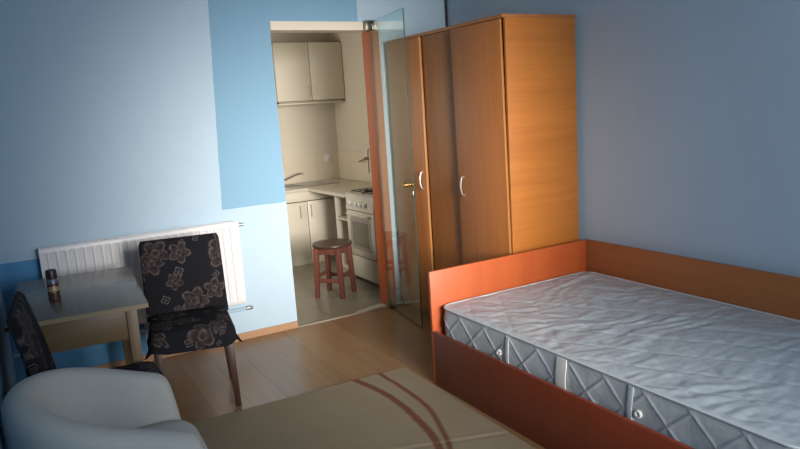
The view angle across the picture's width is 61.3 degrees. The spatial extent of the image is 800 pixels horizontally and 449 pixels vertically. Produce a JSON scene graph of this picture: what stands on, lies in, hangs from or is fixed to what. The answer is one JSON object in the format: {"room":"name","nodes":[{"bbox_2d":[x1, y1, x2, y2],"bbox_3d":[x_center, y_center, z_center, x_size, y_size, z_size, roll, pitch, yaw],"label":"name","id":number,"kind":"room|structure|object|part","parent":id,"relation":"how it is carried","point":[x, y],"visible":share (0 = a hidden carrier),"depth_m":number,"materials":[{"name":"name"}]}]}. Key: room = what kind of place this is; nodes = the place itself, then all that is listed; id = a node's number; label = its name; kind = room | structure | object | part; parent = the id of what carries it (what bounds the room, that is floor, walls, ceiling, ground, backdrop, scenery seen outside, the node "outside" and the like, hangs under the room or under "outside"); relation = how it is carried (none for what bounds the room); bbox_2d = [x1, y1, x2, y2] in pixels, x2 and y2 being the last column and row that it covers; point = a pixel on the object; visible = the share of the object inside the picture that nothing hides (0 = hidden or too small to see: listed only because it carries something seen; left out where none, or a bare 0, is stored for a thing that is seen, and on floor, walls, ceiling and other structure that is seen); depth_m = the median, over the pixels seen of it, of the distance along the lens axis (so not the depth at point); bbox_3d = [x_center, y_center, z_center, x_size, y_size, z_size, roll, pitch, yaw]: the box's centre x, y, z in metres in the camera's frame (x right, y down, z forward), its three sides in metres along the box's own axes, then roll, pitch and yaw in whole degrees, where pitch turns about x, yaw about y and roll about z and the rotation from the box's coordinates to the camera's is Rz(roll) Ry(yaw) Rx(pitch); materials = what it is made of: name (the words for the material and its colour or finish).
{"room":"studio apartment","nodes":[
{"label":"studio apartment","id":0,"kind":"room"},
{"bbox_2d":[0,281,17,448],"bbox_3d":[-1.122,0.039,1.607,0.100,2.620,5.272,-9,11,-29],"label":"wall","id":1,"kind":"structure","parent":0,"point":[8,377],"depth_m":3.19,"materials":[{"name":"paint"}]},
{"bbox_2d":[0,0,445,381],"bbox_3d":[-1.020,-0.511,4.745,3.485,2.620,0.130,-9,11,-29],"label":"wall","id":2,"kind":"structure","parent":0,"point":[118,118],"depth_m":4.32,"materials":[{"name":"paint"}]},
{"bbox_2d":[13,305,252,357],"bbox_3d":[-1.684,0.687,4.416,1.485,0.032,0.032,-9,11,-29],"label":"pipe","id":3,"kind":"object","parent":2,"relation":"attached to","point":[249,307],"visible":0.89,"depth_m":4.70,"materials":[{"name":"metal"}]},
{"bbox_2d":[38,220,245,323],"bbox_3d":[-1.603,0.336,4.381,1.253,0.573,0.101,-9,11,-29],"label":"radiator","id":4,"kind":"object","parent":2,"relation":"attached to","point":[121,251],"visible":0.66,"depth_m":4.26,"materials":[{"name":"metal"}]},
{"bbox_2d":[39,220,235,248],"bbox_3d":[-1.636,0.064,4.313,1.205,0.011,0.056,-9,11,-29],"label":"grille","id":5,"kind":"object","parent":4,"relation":"attached to","point":[228,224],"depth_m":4.29,"materials":[{"name":"metal"}]},
{"bbox_2d":[92,321,297,367],"bbox_3d":[-1.536,0.863,4.544,1.815,0.052,0.014,-9,11,-29],"label":"baseboard","id":6,"kind":"structure","parent":2,"relation":"attached to","point":[291,325],"depth_m":4.80,"materials":[{"name":"brown wood"}]},
{"bbox_2d":[269,21,396,305],"bbox_3d":[-0.495,-0.383,5.069,0.840,2.190,0.152,-9,11,-29],"label":"door frame","id":7,"kind":"structure","parent":2,"relation":"attached to","point":[366,38],"depth_m":5.17,"materials":[{"name":"orange wood"}]},
{"bbox_2d":[363,8,422,327],"bbox_3d":[-0.053,-0.378,4.867,0.075,2.191,0.672,-7,10,-21],"label":"door","id":8,"kind":"structure","parent":2,"relation":"in","point":[368,24],"depth_m":4.82,"materials":[{"name":"clear glass"}]},
{"bbox_3d":[0.051,-0.272,4.624,0.070,0.036,0.036,-7,10,-21],"label":"knob","id":9,"kind":"part","parent":8,"relation":"part of","materials":[{"name":"gold metal"}]},
{"bbox_2d":[444,0,447,26],"bbox_3d":[0.417,-0.829,5.456,0.018,2.420,0.018,-9,11,-29],"label":"cable","id":10,"kind":"object","parent":2,"relation":"attached to","point":[445,1],"visible":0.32,"depth_m":5.30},
{"bbox_2d":[270,33,339,183],"bbox_3d":[-1.759,-0.876,7.133,2.560,2.620,0.108,-9,11,-29],"label":"wall","id":11,"kind":"structure","parent":0,"point":[307,128],"depth_m":7.49,"materials":[{"name":"paint"}]},
{"bbox_2d":[271,42,345,105],"bbox_3d":[-1.016,-1.611,7.223,0.775,0.636,0.326,-9,11,-29],"label":"upper cabinet","id":12,"kind":"object","parent":11,"relation":"attached to","point":[304,72],"visible":0.88,"depth_m":7.10,"materials":[{"name":"beige laminate"}]},
{"bbox_3d":[-1.117,-1.585,7.019,0.379,0.596,0.016,-9,11,-29],"label":"door","id":13,"kind":"part","parent":12,"relation":"part of","materials":[{"name":"beige laminate"}]},
{"bbox_2d":[277,101,345,105],"bbox_3d":[-1.002,-1.306,7.286,0.775,0.014,0.304,-9,11,-29],"label":"shelf","id":14,"kind":"object","parent":12,"relation":"attached to","point":[279,103],"depth_m":7.13,"materials":[{"name":"beige laminate"}]},
{"bbox_3d":[-0.785,-1.639,7.207,0.379,0.596,0.016,-9,11,-29],"label":"door","id":15,"kind":"part","parent":12,"relation":"part of","materials":[{"name":"beige laminate"}]},
{"bbox_2d":[324,154,330,161],"bbox_3d":[-0.816,-0.749,7.631,0.075,0.080,0.014,-9,11,-29],"label":"wall socket","id":16,"kind":"object","parent":11,"relation":"attached to","point":[327,157],"visible":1,"depth_m":7.63,"materials":[{"name":"white plastic"}]},
{"bbox_2d":[151,259,544,448],"bbox_3d":[-0.174,0.982,3.795,3.600,0.100,7.850,-9,11,-29],"label":"floor","id":17,"kind":"structure","parent":0,"point":[277,366],"depth_m":4.40,"materials":[{"name":"laminate"}]},
{"bbox_2d":[4,266,147,376],"bbox_3d":[-1.609,0.703,3.474,0.579,0.740,0.953,-8,11,-25],"label":"dining table","id":18,"kind":"object","parent":17,"relation":"on","point":[98,307],"visible":0.74,"depth_m":3.13,"materials":[{"name":"laminate"}]},
{"bbox_2d":[45,269,60,301],"bbox_3d":[-1.669,0.292,3.245,0.053,0.155,0.053,-9,11,-29],"label":"spray can","id":19,"kind":"object","parent":18,"relation":"on","point":[52,282],"visible":1,"depth_m":3.23,"materials":[{"name":"metal"}]},
{"bbox_3d":[-1.604,0.632,3.947,0.048,0.718,0.048,-8,11,-25],"label":"leg","id":20,"kind":"part","parent":18,"relation":"part of","materials":[{"name":"brown wood"}]},
{"bbox_3d":[-1.226,0.738,3.193,0.048,0.718,0.048,-8,11,-25],"label":"leg","id":21,"kind":"part","parent":18,"relation":"part of","materials":[{"name":"brown wood"}]},
{"bbox_2d":[6,291,163,376],"bbox_3d":[-1.264,0.711,2.850,0.551,0.892,0.498,-8,11,-24],"label":"dining chair","id":22,"kind":"object","parent":17,"relation":"on","point":[26,332],"visible":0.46,"depth_m":2.63,"materials":[{"name":"fabric"}]},
{"bbox_3d":[-1.468,0.529,2.727,0.129,0.465,0.456,-8,11,-24],"label":"backrest","id":23,"kind":"part","parent":22,"relation":"part of","materials":[{"name":"fabric"}]},
{"bbox_3d":[-1.226,0.728,2.870,0.470,0.125,0.498,-8,11,-24],"label":"seat","id":24,"kind":"part","parent":22,"relation":"part of","materials":[{"name":"fabric"}]},
{"bbox_2d":[1,367,207,448],"bbox_3d":[-0.951,0.860,2.295,0.622,0.749,0.704,-9,11,-27],"label":"armchair","id":25,"kind":"object","parent":17,"relation":"on","point":[75,407],"visible":1,"depth_m":2.31,"materials":[{"name":"white leather"}]},
{"bbox_2d":[139,420,207,448],"bbox_3d":[-0.915,0.871,2.316,0.536,0.196,0.452,-9,11,-27],"label":"armrest","id":26,"kind":"object","parent":25,"relation":"on","point":[143,424],"depth_m":2.50,"materials":[{"name":"white leather"}]},
{"bbox_2d":[139,233,242,406],"bbox_3d":[-1.172,0.546,3.769,0.498,0.892,0.551,-7,10,-19],"label":"dining chair","id":27,"kind":"object","parent":17,"relation":"on","point":[184,288],"visible":0.96,"depth_m":3.86,"materials":[{"name":"fabric"}]},
{"bbox_3d":[-1.256,0.839,3.553,0.048,0.400,0.055,-7,10,-19],"label":"leg","id":28,"kind":"part","parent":27,"relation":"part of","materials":[{"name":"brown wood"}]},
{"bbox_3d":[-1.258,0.307,3.928,0.456,0.465,0.129,-7,10,-19],"label":"backrest","id":29,"kind":"part","parent":27,"relation":"part of","materials":[{"name":"fabric"}]},
{"bbox_3d":[-1.156,0.574,3.735,0.498,0.125,0.470,-7,10,-19],"label":"seat","id":30,"kind":"part","parent":27,"relation":"part of","materials":[{"name":"fabric"}]},
{"bbox_3d":[-1.032,0.743,4.027,0.057,0.400,0.080,-7,10,-19],"label":"leg","id":31,"kind":"part","parent":27,"relation":"part of","materials":[{"name":"brown wood"}]},
{"bbox_3d":[-0.909,0.796,3.675,0.048,0.400,0.055,-7,10,-19],"label":"leg","id":32,"kind":"part","parent":27,"relation":"part of","materials":[{"name":"brown wood"}]},
{"bbox_2d":[286,191,337,266],"bbox_3d":[-1.077,0.003,7.237,0.810,0.768,0.598,-9,11,-29],"label":"base cabinet","id":33,"kind":"object","parent":17,"relation":"on","point":[311,215],"visible":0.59,"depth_m":7.00,"materials":[{"name":"beige laminate"}]},
{"bbox_3d":[-1.118,0.093,6.919,0.399,0.615,0.016,-9,11,-29],"label":"door","id":34,"kind":"part","parent":33,"relation":"part of","materials":[{"name":"beige laminate"}]},
{"bbox_3d":[-0.966,-0.294,6.955,0.806,0.098,0.016,-9,11,-29],"label":"rail","id":35,"kind":"part","parent":33,"relation":"part of","materials":[{"name":"beige laminate"}]},
{"bbox_3d":[-0.769,0.036,7.116,0.399,0.615,0.016,-9,11,-29],"label":"door","id":36,"kind":"part","parent":33,"relation":"part of","materials":[{"name":"beige laminate"}]},
{"bbox_2d":[285,178,372,197],"bbox_3d":[-0.790,-0.358,6.861,1.080,0.030,1.448,-9,11,-29],"label":"countertop","id":37,"kind":"structure","parent":33,"relation":"on","point":[345,185],"depth_m":6.85,"materials":[{"name":"laminate"}]},
{"bbox_2d":[284,173,303,180],"bbox_3d":[-1.180,-0.493,7.292,0.290,0.121,0.055,-4,10,1],"label":"kitchen faucet","id":38,"kind":"object","parent":37,"relation":"on","point":[298,173],"visible":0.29,"depth_m":7.29,"materials":[{"name":"metal"}]},
{"bbox_2d":[285,180,339,188],"bbox_3d":[-1.085,-0.421,7.221,0.780,0.008,0.400,-9,11,-29],"label":"sink","id":39,"kind":"object","parent":37,"relation":"in","point":[319,182],"visible":0.8,"depth_m":7.26,"materials":[{"name":"metal"}]},
{"bbox_2d":[285,184,300,187],"bbox_3d":[-1.241,-0.393,7.133,0.382,0.002,0.364,-9,11,-29],"label":"basin","id":40,"kind":"object","parent":39,"relation":"in","point":[286,185],"depth_m":7.20,"materials":[{"name":"silver metal"}]},
{"bbox_2d":[312,238,356,298],"bbox_3d":[-0.565,0.376,5.787,0.340,0.462,0.340,0,10,20],"label":"round stool","id":41,"kind":"object","parent":17,"relation":"on","point":[337,246],"visible":1,"depth_m":5.71,"materials":[{"name":"red wood"}]},
{"bbox_3d":[-0.703,0.411,5.726,0.054,0.432,0.054,0,10,20],"label":"leg","id":42,"kind":"part","parent":41,"relation":"part of","materials":[{"name":"red wood"}]},
{"bbox_3d":[-0.629,0.372,5.927,0.054,0.432,0.054,0,10,20],"label":"leg","id":43,"kind":"part","parent":41,"relation":"part of","materials":[{"name":"red wood"}]},
{"bbox_3d":[-0.579,0.164,5.750,0.340,0.030,0.340,0,10,20],"label":"seat","id":44,"kind":"part","parent":41,"relation":"part of","materials":[{"name":"brown wood"}]},
{"bbox_3d":[-0.499,0.411,5.652,0.054,0.432,0.054,0,10,20],"label":"leg","id":45,"kind":"part","parent":41,"relation":"part of","materials":[{"name":"red wood"}]},
{"bbox_3d":[-0.426,0.371,5.852,0.054,0.432,0.054,0,10,20],"label":"leg","id":46,"kind":"part","parent":41,"relation":"part of","materials":[{"name":"red wood"}]},
{"bbox_2d":[334,196,355,277],"bbox_3d":[-0.295,0.073,6.540,0.560,0.768,0.275,-9,11,-29],"label":"shelf unit","id":47,"kind":"object","parent":17,"relation":"on","point":[340,202],"visible":0.13,"depth_m":6.50,"materials":[{"name":"beige laminate"}]},
{"bbox_3d":[-0.360,0.058,6.650,0.560,0.768,0.018,-9,11,-29],"label":"panel","id":48,"kind":"part","parent":47,"relation":"part of","materials":[{"name":"beige laminate"}]},
{"bbox_3d":[-0.308,-0.089,6.510,0.546,0.018,0.238,-9,11,-29],"label":"shelf","id":49,"kind":"part","parent":47,"relation":"part of","materials":[{"name":"beige laminate"}]},
{"bbox_2d":[298,303,399,326],"bbox_3d":[-0.382,0.696,5.209,0.870,0.006,0.028,-9,11,-29],"label":"threshold","id":50,"kind":"object","parent":17,"relation":"on","point":[398,303],"visible":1,"depth_m":5.17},
{"bbox_2d":[345,187,379,287],"bbox_3d":[-0.109,0.092,6.153,0.622,0.837,0.544,-9,11,-29],"label":"gas stove","id":51,"kind":"object","parent":17,"relation":"on","point":[359,204],"visible":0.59,"depth_m":5.99,"materials":[{"name":"metal"}]},
{"bbox_3d":[-0.374,-0.080,5.974,0.039,0.016,0.420,-9,11,-29],"label":"handle","id":52,"kind":"part","parent":51,"relation":"part of","materials":[{"name":"ceramic"}]},
{"bbox_2d":[345,191,372,198],"bbox_3d":[-0.116,-0.294,6.096,0.580,0.012,0.544,-9,11,-29],"label":"cooktop","id":53,"kind":"object","parent":51,"relation":"in","point":[357,194],"depth_m":6.00,"materials":[{"name":"metal"}]},
{"bbox_3d":[-0.355,-0.182,5.971,0.028,0.135,0.536,-9,11,-29],"label":"control panel","id":54,"kind":"part","parent":51,"relation":"part of","materials":[{"name":"ceramic"}]},
{"bbox_3d":[-0.348,0.090,6.012,0.004,0.290,0.390,-9,11,-29],"label":"window trim","id":55,"kind":"part","parent":51,"relation":"part of","materials":[{"name":"white metal"}]},
{"bbox_3d":[-0.336,0.088,6.019,0.026,0.404,0.528,-9,11,-29],"label":"oven door","id":56,"kind":"part","parent":51,"relation":"part of","materials":[{"name":"ceramic"}]},
{"bbox_3d":[-0.316,0.393,6.072,0.024,0.191,0.528,-9,11,-29],"label":"drawer","id":57,"kind":"part","parent":51,"relation":"part of","materials":[{"name":"metal"}]},
{"bbox_2d":[191,367,534,448],"bbox_3d":[0.017,1.096,2.730,1.396,0.011,2.449,-9,11,-29],"label":"rug","id":58,"kind":"object","parent":17,"relation":"on","point":[398,408],"visible":0.98,"depth_m":3.39,"materials":[{"name":"beige fabric"}]},
{"bbox_2d":[355,303,386,312],"bbox_3d":[-0.244,0.663,5.352,0.285,0.006,0.082,-9,11,-29],"label":"threshold","id":59,"kind":"object","parent":17,"relation":"on","point":[382,304],"visible":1,"depth_m":5.36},
{"bbox_2d":[385,14,578,313],"bbox_3d":[0.516,-0.312,4.723,0.633,2.040,1.373,-9,11,-29],"label":"wardrobe","id":60,"kind":"object","parent":17,"relation":"on","point":[492,99],"visible":0.87,"depth_m":4.21,"materials":[{"name":"brown wood"}]},
{"bbox_3d":[0.081,-0.348,4.974,0.017,1.951,0.487,-9,11,-27],"label":"door","id":61,"kind":"part","parent":60,"relation":"part of","materials":[{"name":"brown wood"}]},
{"bbox_3d":[0.216,-0.386,5.323,0.545,2.020,0.018,-9,11,-29],"label":"panel","id":62,"kind":"part","parent":60,"relation":"part of","materials":[{"name":"brown wood"}]},
{"bbox_3d":[0.152,-0.312,4.791,0.037,0.134,0.011,-9,11,-27],"label":"handle","id":63,"kind":"part","parent":60,"relation":"part of","materials":[{"name":"metal"}]},
{"bbox_3d":[0.319,-0.297,4.588,0.017,1.951,0.413,-9,11,-29],"label":"door","id":64,"kind":"part","parent":60,"relation":"part of","materials":[{"name":"brown wood"}]},
{"bbox_3d":[0.399,-0.245,4.336,0.037,0.134,0.011,-10,11,-34],"label":"handle","id":65,"kind":"part","parent":60,"relation":"part of","materials":[{"name":"metal"}]},
{"bbox_3d":[0.480,-1.310,4.567,0.567,0.020,1.373,-9,11,-29],"label":"panel","id":66,"kind":"part","parent":60,"relation":"part of","materials":[{"name":"brown wood"}]},
{"bbox_3d":[0.516,-0.242,4.212,0.017,1.951,0.445,-10,11,-34],"label":"door","id":67,"kind":"part","parent":60,"relation":"part of","materials":[{"name":"brown wood"}]},
{"bbox_3d":[0.893,-0.231,4.169,0.545,2.020,0.018,-9,11,-29],"label":"panel","id":68,"kind":"part","parent":60,"relation":"part of","materials":[{"name":"brown wood"}]},
{"bbox_2d":[428,239,799,448],"bbox_3d":[1.214,0.617,3.154,1.192,0.657,2.101,-9,11,-29],"label":"frame","id":69,"kind":"object","parent":17,"relation":"on","point":[547,414],"visible":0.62,"depth_m":3.47,"materials":[{"name":"brown wood"}]},
{"bbox_3d":[0.691,0.498,4.046,1.192,0.654,0.019,-9,11,-29],"label":"headboard","id":70,"kind":"part","parent":69,"relation":"part of","materials":[{"name":"brown wood"}]},
{"bbox_3d":[0.719,0.866,2.898,0.019,0.318,2.062,-9,11,-29],"label":"rail","id":71,"kind":"part","parent":69,"relation":"part of","materials":[{"name":"brown wood"}]},
{"bbox_2d":[444,272,799,448],"bbox_3d":[1.209,0.584,3.158,1.148,0.221,2.021,-9,11,-29],"label":"mattress","id":72,"kind":"object","parent":69,"relation":"on","point":[698,372],"visible":0.91,"depth_m":2.93,"materials":[{"name":"white fabric"}]},
{"bbox_2d":[634,410,641,418],"bbox_3d":[0.907,0.722,2.569,0.014,0.033,0.033,-9,11,-29],"label":"air vent","id":73,"kind":"object","parent":72,"relation":"attached to","point":[637,413],"depth_m":2.57,"materials":[{"name":"white plastic"}]},
{"bbox_3d":[1.720,0.535,3.440,0.019,0.657,2.062,-9,11,-29],"label":"panel","id":74,"kind":"part","parent":69,"relation":"part of","materials":[{"name":"brown wood"}]},
{"bbox_2d":[329,33,371,181],"bbox_3d":[-0.089,-0.907,6.685,0.108,2.620,2.348,-9,11,-29],"label":"wall","id":75,"kind":"structure","parent":0,"point":[351,115],"depth_m":7.22,"materials":[{"name":"paint"}]},
{"bbox_2d":[359,148,368,172],"bbox_3d":[-0.379,-0.674,7.102,0.052,0.256,0.158,-9,11,-29],"label":"gas valve","id":76,"kind":"object","parent":75,"relation":"attached to","point":[366,157],"visible":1,"depth_m":7.05,"materials":[{"name":"white metal"}]},
{"bbox_2d":[447,0,799,276],"bbox_3d":[1.796,-0.436,3.255,0.100,2.620,5.272,-9,11,-29],"label":"wall","id":77,"kind":"structure","parent":0,"point":[688,111],"depth_m":3.59,"materials":[{"name":"paint"}]}
]}

